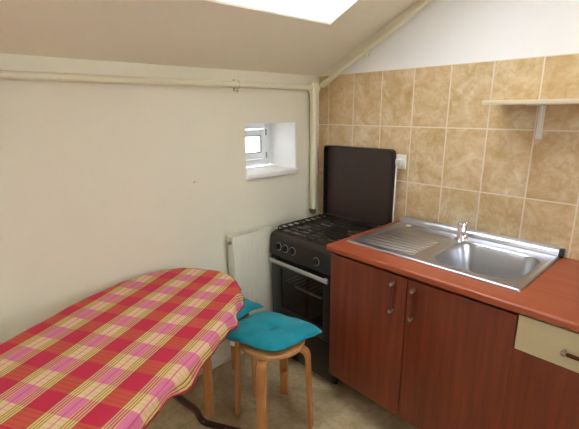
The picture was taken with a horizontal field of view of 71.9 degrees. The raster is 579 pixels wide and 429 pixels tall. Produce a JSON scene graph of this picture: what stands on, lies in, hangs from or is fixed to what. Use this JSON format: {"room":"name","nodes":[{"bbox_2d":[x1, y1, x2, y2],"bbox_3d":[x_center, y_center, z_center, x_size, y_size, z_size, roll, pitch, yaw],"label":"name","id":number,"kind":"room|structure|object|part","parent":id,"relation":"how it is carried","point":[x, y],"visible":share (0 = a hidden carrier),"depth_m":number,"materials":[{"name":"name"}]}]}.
{"room":"kitchen","nodes":[
{"label":"kitchen","id":0,"kind":"room"},
{"bbox_2d":[0,53,318,363],"bbox_3d":[-1.263,0.235,1.712,4.100,1.720,0.320,-14,20,-41],"label":"wall","id":1,"kind":"structure","parent":0,"point":[99,192],"depth_m":1.85,"materials":[{"name":"beige paint"}]},
{"bbox_2d":[0,70,311,92],"bbox_3d":[-1.189,-0.472,1.339,3.570,0.070,0.056,-14,20,-41],"label":"pipe","id":2,"kind":"object","parent":1,"relation":"attached to","point":[4,74],"visible":1,"depth_m":1.77,"materials":[{"name":"metal"}]},
{"bbox_2d":[198,349,243,375],"bbox_3d":[-1.147,1.083,1.807,3.692,0.030,0.008,-14,20,-41],"label":"baseboard","id":3,"kind":"structure","parent":1,"relation":"attached to","point":[228,358],"depth_m":2.45,"materials":[{"name":"beige paint"}]},
{"bbox_2d":[227,225,272,315],"bbox_3d":[-0.241,0.464,2.452,0.311,0.760,0.092,-14,20,-41],"label":"radiator","id":4,"kind":"object","parent":1,"relation":"attached to","point":[249,265],"visible":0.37,"depth_m":2.38,"materials":[{"name":"metal"}]},
{"bbox_2d":[229,225,271,238],"bbox_3d":[-0.229,0.102,2.351,0.279,0.010,0.062,-14,20,-41],"label":"grille","id":5,"kind":"object","parent":4,"relation":"attached to","point":[246,234],"depth_m":2.34,"materials":[{"name":"metal"}]},
{"bbox_2d":[245,122,297,179],"bbox_3d":[-0.203,-0.419,2.531,0.406,0.323,0.321,-14,20,-41],"label":"window","id":6,"kind":"structure","parent":1,"relation":"in","point":[274,144],"depth_m":2.64,"materials":[{"name":"plastic"}]},
{"bbox_3d":[-0.295,-0.459,2.626,0.214,0.107,0.006,-14,20,-41],"label":"pane","id":7,"kind":"part","parent":6,"relation":"part of","materials":[{"name":"white"}]},
{"bbox_3d":[-0.288,-0.457,2.619,0.298,0.191,0.056,-14,20,-41],"label":"sash","id":8,"kind":"part","parent":6,"relation":"part of","materials":[{"name":"plastic"}]},
{"bbox_3d":[-0.185,-0.273,2.551,0.406,0.030,0.271,-14,20,-41],"label":"sill","id":9,"kind":"part","parent":6,"relation":"part of","materials":[{"name":"white paint"}]},
{"bbox_2d":[308,83,319,218],"bbox_3d":[0.155,-0.019,2.723,0.078,1.673,0.062,-14,20,-41],"label":"riser pipe","id":10,"kind":"object","parent":1,"relation":"attached to","point":[315,89],"visible":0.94,"depth_m":2.60,"materials":[{"name":"metal"}]},
{"bbox_2d":[0,0,417,75],"bbox_3d":[-0.090,-0.819,0.105,4.100,1.415,3.820,-14,20,-41],"label":"ceiling","id":11,"kind":"structure","parent":0,"point":[214,34],"depth_m":1.70,"materials":[{"name":"paint"}]},
{"bbox_2d":[215,0,357,23],"bbox_3d":[0.223,-1.115,1.326,0.842,0.662,1.016,-14,20,-41],"label":"window","id":12,"kind":"structure","parent":11,"relation":"attached to","point":[326,11],"depth_m":1.86,"materials":[{"name":"glass"}]},
{"bbox_2d":[146,353,417,428],"bbox_3d":[-0.069,1.432,0.695,4.100,0.100,3.820,-14,20,-41],"label":"floor","id":13,"kind":"structure","parent":0,"point":[335,406],"depth_m":2.11,"materials":[{"name":"tile"}]},
{"bbox_2d":[172,395,241,428],"bbox_3d":[-0.626,0.797,1.485,0.654,0.736,1.312,5,16,20],"label":"table","id":14,"kind":"object","parent":13,"relation":"on","point":[181,399],"visible":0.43,"depth_m":1.93,"materials":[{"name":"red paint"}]},
{"bbox_2d":[0,268,244,428],"bbox_3d":[-0.627,0.462,1.392,0.734,0.060,1.393,4,15,17],"label":"tablecloth","id":15,"kind":"object","parent":14,"relation":"on","point":[114,357],"visible":1,"depth_m":1.32,"materials":[{"name":"fabric"}]},
{"bbox_2d":[202,313,256,416],"bbox_3d":[-0.369,0.759,2.172,0.312,0.458,0.312,-9,17,-30],"label":"stool","id":16,"kind":"object","parent":13,"relation":"on","point":[207,368],"visible":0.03,"depth_m":2.03,"materials":[{"name":"brown wood"}]},
{"bbox_3d":[-0.401,0.802,2.045,0.045,0.440,0.126,3,15,13],"label":"leg","id":17,"kind":"part","parent":16,"relation":"part of","materials":[{"name":"brown wood"}]},
{"bbox_3d":[-0.337,0.733,2.304,0.045,0.440,0.126,3,15,13],"label":"leg","id":18,"kind":"part","parent":16,"relation":"part of","materials":[{"name":"brown wood"}]},
{"bbox_3d":[-0.371,0.546,2.116,0.312,0.018,0.312,-14,20,-41],"label":"seat","id":19,"kind":"part","parent":16,"relation":"part of","materials":[{"name":"brown wood"}]},
{"bbox_2d":[237,298,262,319],"bbox_3d":[-0.375,0.508,2.141,0.340,0.058,0.340,8,17,28],"label":"seat cushion","id":20,"kind":"object","parent":16,"relation":"on","point":[249,305],"visible":0.15,"depth_m":2.13,"materials":[{"name":"teal fabric"}]},
{"bbox_3d":[-0.235,0.774,2.143,0.126,0.440,0.045,3,15,13],"label":"leg","id":21,"kind":"part","parent":16,"relation":"part of","materials":[{"name":"brown wood"}]},
{"bbox_2d":[235,340,313,428],"bbox_3d":[-0.083,0.811,1.961,0.320,0.458,0.316,-9,17,-28],"label":"stool","id":22,"kind":"object","parent":13,"relation":"on","point":[263,356],"visible":0.59,"depth_m":1.84,"materials":[{"name":"brown wood"}]},
{"bbox_3d":[-0.215,0.814,1.994,0.126,0.440,0.045,2,15,11],"label":"leg","id":23,"kind":"part","parent":22,"relation":"part of","materials":[{"name":"brown wood"}]},
{"bbox_3d":[-0.114,0.854,1.838,0.045,0.440,0.126,3,15,14],"label":"leg","id":24,"kind":"part","parent":22,"relation":"part of","materials":[{"name":"brown wood"}]},
{"bbox_3d":[-0.082,0.598,1.909,0.312,0.018,0.312,-14,20,-41],"label":"seat","id":25,"kind":"part","parent":22,"relation":"part of","materials":[{"name":"brown wood"}]},
{"bbox_2d":[226,311,321,350],"bbox_3d":[-0.090,0.557,1.932,0.391,0.052,0.351,-14,20,-41],"label":"seat cushion","id":26,"kind":"object","parent":22,"relation":"on","point":[265,330],"visible":0.93,"depth_m":1.89,"materials":[{"name":"teal fabric"}]},
{"bbox_3d":[-0.043,0.785,2.096,0.045,0.440,0.126,3,15,15],"label":"leg","id":27,"kind":"part","parent":22,"relation":"part of","materials":[{"name":"brown wood"}]},
{"bbox_3d":[0.052,0.829,1.927,0.126,0.440,0.045,4,15,17],"label":"leg","id":28,"kind":"part","parent":22,"relation":"part of","materials":[{"name":"brown wood"}]},
{"bbox_2d":[268,145,395,383],"bbox_3d":[0.235,0.262,2.409,0.547,1.288,0.526,-14,20,-41],"label":"gas stove","id":29,"kind":"object","parent":13,"relation":"on","point":[358,182],"visible":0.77,"depth_m":2.36,"materials":[{"name":"black metal"}]},
{"bbox_3d":[-0.071,0.189,2.339,0.028,0.042,0.042,-14,20,-41],"label":"knob","id":30,"kind":"part","parent":29,"relation":"part of","materials":[{"name":"black plastic"}]},
{"bbox_3d":[-0.031,0.199,2.298,0.028,0.042,0.042,-14,20,-41],"label":"knob","id":31,"kind":"part","parent":29,"relation":"part of","materials":[{"name":"black plastic"}]},
{"bbox_3d":[0.009,0.210,2.255,0.028,0.042,0.042,-14,20,-41],"label":"knob","id":32,"kind":"part","parent":29,"relation":"part of","materials":[{"name":"black plastic"}]},
{"bbox_2d":[268,254,330,343],"bbox_3d":[0.213,0.439,2.424,0.471,0.398,0.510,-14,20,-41],"label":"oven","id":33,"kind":"object","parent":29,"relation":"in","point":[301,291],"depth_m":2.28,"materials":[{"name":"black metal"}]},
{"bbox_3d":[0.081,0.207,2.240,0.072,0.130,0.514,-14,20,-41],"label":"control panel","id":34,"kind":"part","parent":29,"relation":"part of","materials":[{"name":"black metal"}]},
{"bbox_3d":[0.075,0.785,2.381,0.022,0.232,0.510,-14,20,-41],"label":"drawer","id":35,"kind":"part","parent":29,"relation":"part of","materials":[{"name":"black metal"}]},
{"bbox_3d":[0.134,0.254,2.125,0.028,0.042,0.042,-14,20,-41],"label":"knob","id":36,"kind":"part","parent":29,"relation":"part of","materials":[{"name":"black plastic"}]},
{"bbox_2d":[274,216,373,246],"bbox_3d":[0.254,0.107,2.379,0.471,0.022,0.514,-14,20,-41],"label":"cooktop","id":37,"kind":"object","parent":29,"relation":"in","point":[283,232],"depth_m":2.37,"materials":[{"name":"black metal"}]},
{"bbox_3d":[0.427,-0.186,2.484,0.006,0.463,0.516,-14,20,-41],"label":"lid","id":38,"kind":"part","parent":29,"relation":"part of","materials":[{"name":"brown metal"}]},
{"bbox_2d":[329,252,519,428],"bbox_3d":[0.692,0.610,1.933,0.609,0.848,0.840,-14,20,-41],"label":"base cabinet","id":39,"kind":"object","parent":13,"relation":"on","point":[434,357],"visible":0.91,"depth_m":1.67,"materials":[{"name":"brown wood"}]},
{"bbox_3d":[0.353,0.553,1.890,0.017,0.673,0.420,-14,20,-41],"label":"door","id":40,"kind":"part","parent":39,"relation":"part of","materials":[{"name":"brown wood"}]},
{"bbox_3d":[0.431,0.356,1.705,0.012,0.110,0.012,-14,20,-41],"label":"handle","id":41,"kind":"part","parent":39,"relation":"part of","materials":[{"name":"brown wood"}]},
{"bbox_3d":[0.498,0.374,1.635,0.012,0.110,0.012,-14,20,-41],"label":"handle","id":42,"kind":"part","parent":39,"relation":"part of","materials":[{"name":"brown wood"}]},
{"bbox_2d":[326,221,578,332],"bbox_3d":[0.876,0.230,1.645,0.621,0.028,1.389,-14,20,-41],"label":"countertop","id":43,"kind":"structure","parent":39,"relation":"on","point":[552,297],"depth_m":1.48,"materials":[{"name":"orange laminate"}]},
{"bbox_2d":[347,215,565,291],"bbox_3d":[0.742,0.218,1.876,0.513,0.201,0.804,-14,20,-41],"label":"sink","id":44,"kind":"object","parent":43,"relation":"in","point":[510,263],"visible":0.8,"depth_m":1.86,"materials":[{"name":"silver metal"}]},
{"bbox_2d":[455,221,467,240],"bbox_3d":[0.836,0.086,1.917,0.052,0.102,0.159,3,15,15],"label":"faucet","id":45,"kind":"object","parent":44,"relation":"on","point":[462,235],"visible":1,"depth_m":1.95,"materials":[{"name":"silver metal"}]},
{"bbox_3d":[0.843,0.044,1.945,0.041,0.035,0.072,6,16,24],"label":"lever","id":46,"kind":"part","parent":45,"relation":"part of","materials":[{"name":"silver metal"}]},
{"bbox_3d":[0.832,0.096,1.908,0.022,0.035,0.135,3,15,15],"label":"spout","id":47,"kind":"part","parent":45,"relation":"part of","materials":[{"name":"silver metal"}]},
{"bbox_3d":[0.639,0.629,1.589,0.017,0.673,0.417,-14,20,-41],"label":"door","id":48,"kind":"part","parent":39,"relation":"part of","materials":[{"name":"brown wood"}]},
{"bbox_2d":[501,314,578,428],"bbox_3d":[1.155,0.734,1.446,0.609,0.848,0.524,-14,20,-41],"label":"base cabinet","id":49,"kind":"object","parent":13,"relation":"on","point":[542,392],"visible":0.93,"depth_m":1.32,"materials":[{"name":"cherry laminate"},{"name":"cream laminate"},{"name":"brushed metal"}]},
{"bbox_3d":[0.956,0.445,1.183,0.017,0.128,0.518,-14,20,-41],"label":"drawer","id":50,"kind":"part","parent":49,"relation":"part of","materials":[{"name":"beige laminate"}]},
{"bbox_3d":[0.859,0.433,1.253,0.029,0.015,0.015,-14,20,-41],"label":"handle post","id":51,"kind":"part","parent":49,"relation":"part of","materials":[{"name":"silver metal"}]},
{"bbox_3d":[0.899,0.446,1.204,0.012,0.012,0.112,-14,20,-41],"label":"handle","id":52,"kind":"part","parent":49,"relation":"part of","materials":[{"name":"brown wood"}]},
{"bbox_2d":[342,0,578,73],"bbox_3d":[1.393,-0.319,1.556,0.200,2.824,3.300,-14,20,-41],"label":"wall","id":53,"kind":"structure","parent":0,"point":[445,32],"depth_m":1.84,"materials":[{"name":"white paint"}]},
{"bbox_2d":[320,0,422,75],"bbox_3d":[0.584,-1.029,2.115,0.006,0.592,1.150,-14,20,-41],"label":"trim","id":54,"kind":"structure","parent":53,"relation":"attached to","point":[330,71],"depth_m":2.29,"materials":[{"name":"paint"}]},
{"bbox_2d":[320,0,433,87],"bbox_3d":[0.953,-1.149,1.631,0.050,1.117,2.216,-14,20,-41],"label":"pipe","id":55,"kind":"object","parent":53,"relation":"attached to","point":[365,51],"visible":1,"depth_m":2.19,"materials":[{"name":"metal"}]},
{"bbox_2d":[396,154,406,168],"bbox_3d":[0.622,-0.298,2.254,0.013,0.080,0.080,-14,20,-41],"label":"wall socket","id":56,"kind":"object","parent":53,"relation":"attached to","point":[398,156],"visible":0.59,"depth_m":2.24,"materials":[{"name":"white plastic"}]},
{"bbox_2d":[392,159,401,221],"bbox_3d":[0.616,0.143,2.351,0.032,0.940,0.030,-14,20,-41],"label":"power cable","id":57,"kind":"object","parent":56,"relation":"hanging from","point":[397,161],"visible":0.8,"depth_m":2.26,"materials":[{"name":"white plastic"}]},
{"bbox_3d":[0.611,0.157,2.361,0.032,0.908,0.010,-14,20,-41],"label":"cord","id":58,"kind":"part","parent":57,"relation":"part of","materials":[{"name":"white plastic"}]},
{"bbox_2d":[318,53,578,259],"bbox_3d":[1.321,0.234,1.628,0.008,1.718,3.299,-14,20,-41],"label":"backsplash","id":59,"kind":"structure","parent":53,"relation":"attached to","point":[484,167],"depth_m":1.94,"materials":[{"name":"tile"}]},
{"bbox_2d":[482,99,578,138],"bbox_3d":[1.251,-0.325,1.398,0.196,0.162,1.068,-14,20,-41],"label":"wall shelf","id":60,"kind":"object","parent":53,"relation":"attached to","point":[541,102],"visible":1,"depth_m":1.62,"materials":[{"name":"laminate"}]}
]}

